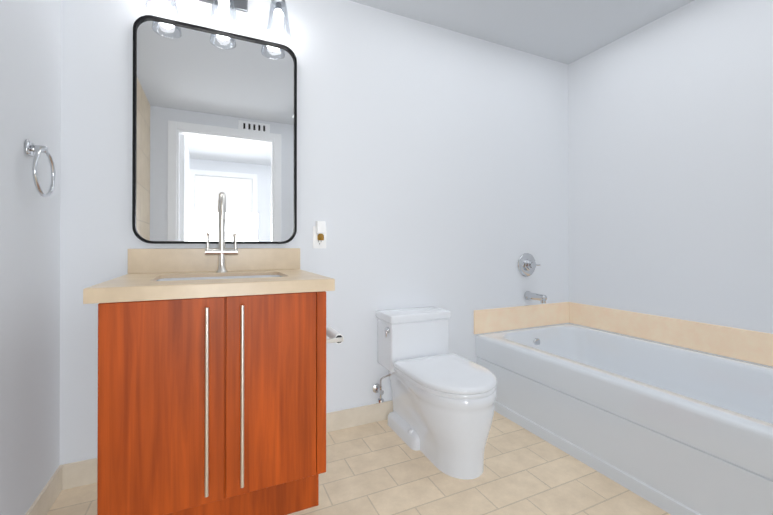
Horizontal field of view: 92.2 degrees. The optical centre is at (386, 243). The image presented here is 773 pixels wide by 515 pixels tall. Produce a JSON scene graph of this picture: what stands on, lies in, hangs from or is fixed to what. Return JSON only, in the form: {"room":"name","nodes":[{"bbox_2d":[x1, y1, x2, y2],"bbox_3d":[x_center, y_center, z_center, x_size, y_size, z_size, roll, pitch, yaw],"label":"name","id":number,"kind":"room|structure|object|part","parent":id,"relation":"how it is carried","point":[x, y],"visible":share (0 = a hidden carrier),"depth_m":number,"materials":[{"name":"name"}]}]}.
{"room":"bathroom","nodes":[
{"label":"bathroom","id":0,"kind":"room"},
{"bbox_2d":[0,0,60,514],"bbox_3d":[-1.263,-0.173,1.256,0.100,2.340,0.530,0,0,-25],"label":"wall","id":1,"kind":"structure","parent":0,"point":[30,70],"depth_m":1.26,"materials":[{"name":"white paint"}]},
{"bbox_2d":[25,139,54,196],"bbox_3d":[-1.179,-0.252,1.257,0.051,0.186,0.164,0,0,-25],"label":"towel ring","id":2,"kind":"object","parent":1,"relation":"attached to","point":[31,148],"visible":1,"depth_m":1.25,"materials":[{"name":"silver metal"}]},
{"bbox_2d":[59,0,568,464],"bbox_3d":[-0.009,-0.169,2.187,3.160,2.340,0.100,0,0,-25],"label":"wall","id":3,"kind":"structure","parent":0,"point":[432,165],"depth_m":2.09,"materials":[{"name":"white paint"}]},
{"bbox_2d":[160,0,178,17],"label":"sconce","id":4,"kind":"object","parent":3,"relation":"attached to","point":[175,4],"depth_m":1.62,"materials":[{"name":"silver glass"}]},
{"bbox_3d":[-0.953,-1.083,1.581,0.121,0.176,0.121,0,0,-25],"label":"lamp shade","id":5,"kind":"part","parent":4,"relation":"part of","materials":[{"name":"clear glass"}]},
{"bbox_2d":[25,400,392,514],"bbox_3d":[-0.269,0.949,1.714,2.094,0.100,0.530,0,0,-25],"label":"baseboard","id":6,"kind":"structure","parent":3,"relation":"attached to","point":[73,475],"depth_m":1.54,"materials":[{"name":"tile"}]},
{"bbox_2d":[128,248,299,273],"bbox_3d":[-0.780,0.075,1.759,0.738,0.108,0.020,0,0,-25],"label":"backsplash","id":7,"kind":"structure","parent":3,"relation":"attached to","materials":[{"name":"stone"}]},
{"bbox_2d":[132,15,296,243],"bbox_3d":[-0.779,-0.501,1.758,0.700,1.000,0.029,0,0,-25],"label":"mirror","id":8,"kind":"object","parent":3,"relation":"attached to","point":[214,113],"visible":0.98,"depth_m":1.74,"materials":[{"name":"black mirror"}]},
{"bbox_2d":[199,0,247,30],"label":"sconce","id":9,"kind":"object","parent":3,"relation":"attached to","point":[242,5],"depth_m":1.72,"materials":[{"name":"silver metal"}]},
{"bbox_3d":[-0.735,-1.083,1.683,0.121,0.176,0.121,0,0,-25],"label":"lamp shade","id":10,"kind":"part","parent":9,"relation":"part of","materials":[{"name":"clear glass"}]},
{"bbox_3d":[-0.735,-1.094,1.683,0.046,0.054,0.046,0,0,-25],"label":"bulb","id":11,"kind":"part","parent":9,"relation":"part of","materials":[{"name":"white glass"}]},
{"bbox_2d":[265,0,290,42],"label":"sconce","id":12,"kind":"object","parent":3,"relation":"attached to","point":[278,15],"depth_m":1.77,"materials":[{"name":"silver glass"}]},
{"bbox_3d":[-0.518,-1.082,1.784,0.121,0.176,0.121,0,0,-25],"label":"lamp shade","id":13,"kind":"part","parent":12,"relation":"part of","materials":[{"name":"clear glass"}]},
{"bbox_2d":[272,0,284,10],"bbox_3d":[-0.518,-1.163,1.784,0.060,0.085,0.060,0,0,-25],"label":"socket","id":14,"kind":"object","parent":12,"relation":"attached to","point":[278,4],"depth_m":1.77,"materials":[{"name":"silver metal"}]},
{"bbox_3d":[-0.518,-1.094,1.784,0.046,0.054,0.046,0,0,-25],"label":"bulb","id":15,"kind":"part","parent":12,"relation":"part of","materials":[{"name":"white glass"}]},
{"bbox_2d":[313,221,325,247],"bbox_3d":[-0.346,-0.049,1.950,0.072,0.143,0.042,0,0,-25],"label":"electrical outlet plate","id":16,"kind":"object","parent":3,"relation":"attached to","point":[319,234],"visible":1,"depth_m":1.95,"materials":[{"name":"white plastic"}]},
{"bbox_2d":[316,221,325,243],"bbox_3d":[-0.345,-0.059,1.948,0.048,0.122,0.036,0,0,-25],"label":"outlet","id":17,"kind":"object","parent":16,"relation":"attached to","point":[320,225],"depth_m":1.94,"materials":[{"name":"white plastic"}]},
{"bbox_2d":[474,302,568,333],"bbox_3d":[0.959,0.504,2.572,0.876,0.152,0.012,0,0,-25],"label":"wall tile","id":18,"kind":"structure","parent":3,"relation":"attached to","point":[502,319],"depth_m":2.54,"materials":[{"name":"tile"}]},
{"bbox_2d":[518,253,539,276],"bbox_3d":[0.988,0.145,2.556,0.164,0.164,0.067,0,0,-25],"label":"tub valve","id":19,"kind":"object","parent":3,"relation":"attached to","point":[527,264],"visible":1,"depth_m":2.56,"materials":[{"name":"silver metal"}]},
{"bbox_2d":[524,291,546,302],"bbox_3d":[1.016,0.359,2.519,0.064,0.068,0.156,0,0,-25],"label":"tub spout","id":20,"kind":"object","parent":3,"relation":"attached to","point":[529,295],"visible":1,"depth_m":2.51,"materials":[{"name":"silver metal"}]},
{"bbox_2d":[47,411,670,514],"bbox_3d":[0.497,1.046,1.094,3.160,0.100,2.500,0,0,-25],"label":"floor","id":21,"kind":"structure","parent":0,"point":[382,467],"depth_m":1.54,"materials":[{"name":"tile"}]},
{"bbox_2d":[83,192,343,514],"bbox_3d":[-0.628,0.383,1.491,0.789,1.229,0.632,0,0,-25],"label":"bathroom vanity","id":22,"kind":"object","parent":21,"relation":"on","point":[211,381],"visible":1,"depth_m":1.22,"materials":[{"name":"brown wood"}]},
{"bbox_3d":[-0.691,0.506,1.161,0.338,0.664,0.020,0,0,-25],"label":"door","id":23,"kind":"part","parent":22,"relation":"part of","materials":[{"name":"brown wood"}]},
{"bbox_3d":[-0.573,0.499,1.187,0.012,0.595,0.035,0,0,-25],"label":"handle","id":24,"kind":"part","parent":22,"relation":"part of","materials":[{"name":"silver metal"}]},
{"bbox_2d":[83,269,334,303],"bbox_3d":[-0.654,0.150,1.488,0.738,0.044,0.618,0,0,-25],"label":"countertop","id":25,"kind":"structure","parent":22,"relation":"on","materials":[{"name":"stone"}]},
{"bbox_2d":[156,275,281,280],"bbox_3d":[-0.657,0.208,1.498,0.506,0.132,0.342,0,0,-25],"label":"basin","id":26,"kind":"object","parent":25,"relation":"in","point":[158,277],"depth_m":1.59,"materials":[{"name":"white ceramic"}]},
{"bbox_2d":[205,192,237,272],"bbox_3d":[-0.734,-0.051,1.660,0.136,0.359,0.142,0,0,-25],"label":"faucet","id":27,"kind":"object","parent":25,"relation":"on","point":[221,251],"depth_m":1.69,"materials":[{"name":"silver metal"}]},
{"bbox_3d":[-0.478,0.499,1.231,0.012,0.595,0.035,0,0,-25],"label":"handle","id":28,"kind":"part","parent":22,"relation":"part of","materials":[{"name":"silver metal"}]},
{"bbox_3d":[-0.396,0.507,1.298,0.302,0.664,0.020,0,0,-25],"label":"door","id":29,"kind":"part","parent":22,"relation":"part of","materials":[{"name":"brown wood"}]},
{"bbox_2d":[373,306,496,479],"bbox_3d":[0.247,0.685,1.857,0.391,0.628,0.703,0,0,-25],"label":"toilet","id":30,"kind":"object","parent":21,"relation":"on","point":[440,416],"visible":1,"depth_m":1.73,"materials":[{"name":"white ceramic"}]},
{"bbox_3d":[0.002,0.462,1.952,0.016,0.052,0.032,0,0,-25],"label":"flush lever","id":31,"kind":"part","parent":30,"relation":"part of","materials":[{"name":"silver metal"}]},
{"bbox_3d":[0.148,0.543,2.084,0.360,0.256,0.186,0,0,-25],"label":"tank","id":32,"kind":"part","parent":30,"relation":"part of","materials":[{"name":"white ceramic"}]},
{"bbox_3d":[0.149,0.394,2.081,0.376,0.042,0.202,0,0,-25],"label":"lid","id":33,"kind":"part","parent":30,"relation":"part of","materials":[{"name":"white ceramic"}]},
{"bbox_3d":[0.299,0.632,1.758,0.376,0.017,0.472,0,0,-25],"label":"seat","id":34,"kind":"part","parent":30,"relation":"part of","materials":[{"name":"white ceramic"}]},
{"bbox_2d":[475,324,772,514],"bbox_3d":[1.338,0.789,1.772,0.861,0.420,1.778,0,0,-25],"label":"bathtub","id":35,"kind":"object","parent":21,"relation":"on","point":[672,430],"visible":0.92,"depth_m":1.67,"materials":[{"name":"white ceramic"}]},
{"bbox_2d":[349,0,693,63],"bbox_3d":[0.497,-1.394,1.105,3.160,0.100,2.500,0,0,-25],"label":"ceiling","id":36,"kind":"structure","parent":0,"point":[566,31],"depth_m":2.21,"materials":[{"name":"grey paint"}]},
{"bbox_2d":[568,0,772,367],"bbox_3d":[1.884,-0.171,1.745,0.100,2.340,2.300,0,0,-25],"label":"wall","id":37,"kind":"structure","parent":0,"point":[670,150],"depth_m":2.11,"materials":[{"name":"white paint"}]},
{"bbox_2d":[569,302,772,366],"bbox_3d":[1.726,0.501,1.947,0.012,0.152,1.767,0,0,-25],"label":"wall tile","id":38,"kind":"structure","parent":37,"relation":"attached to","point":[747,345],"depth_m":2.08,"materials":[{"name":"tile"}]}
]}

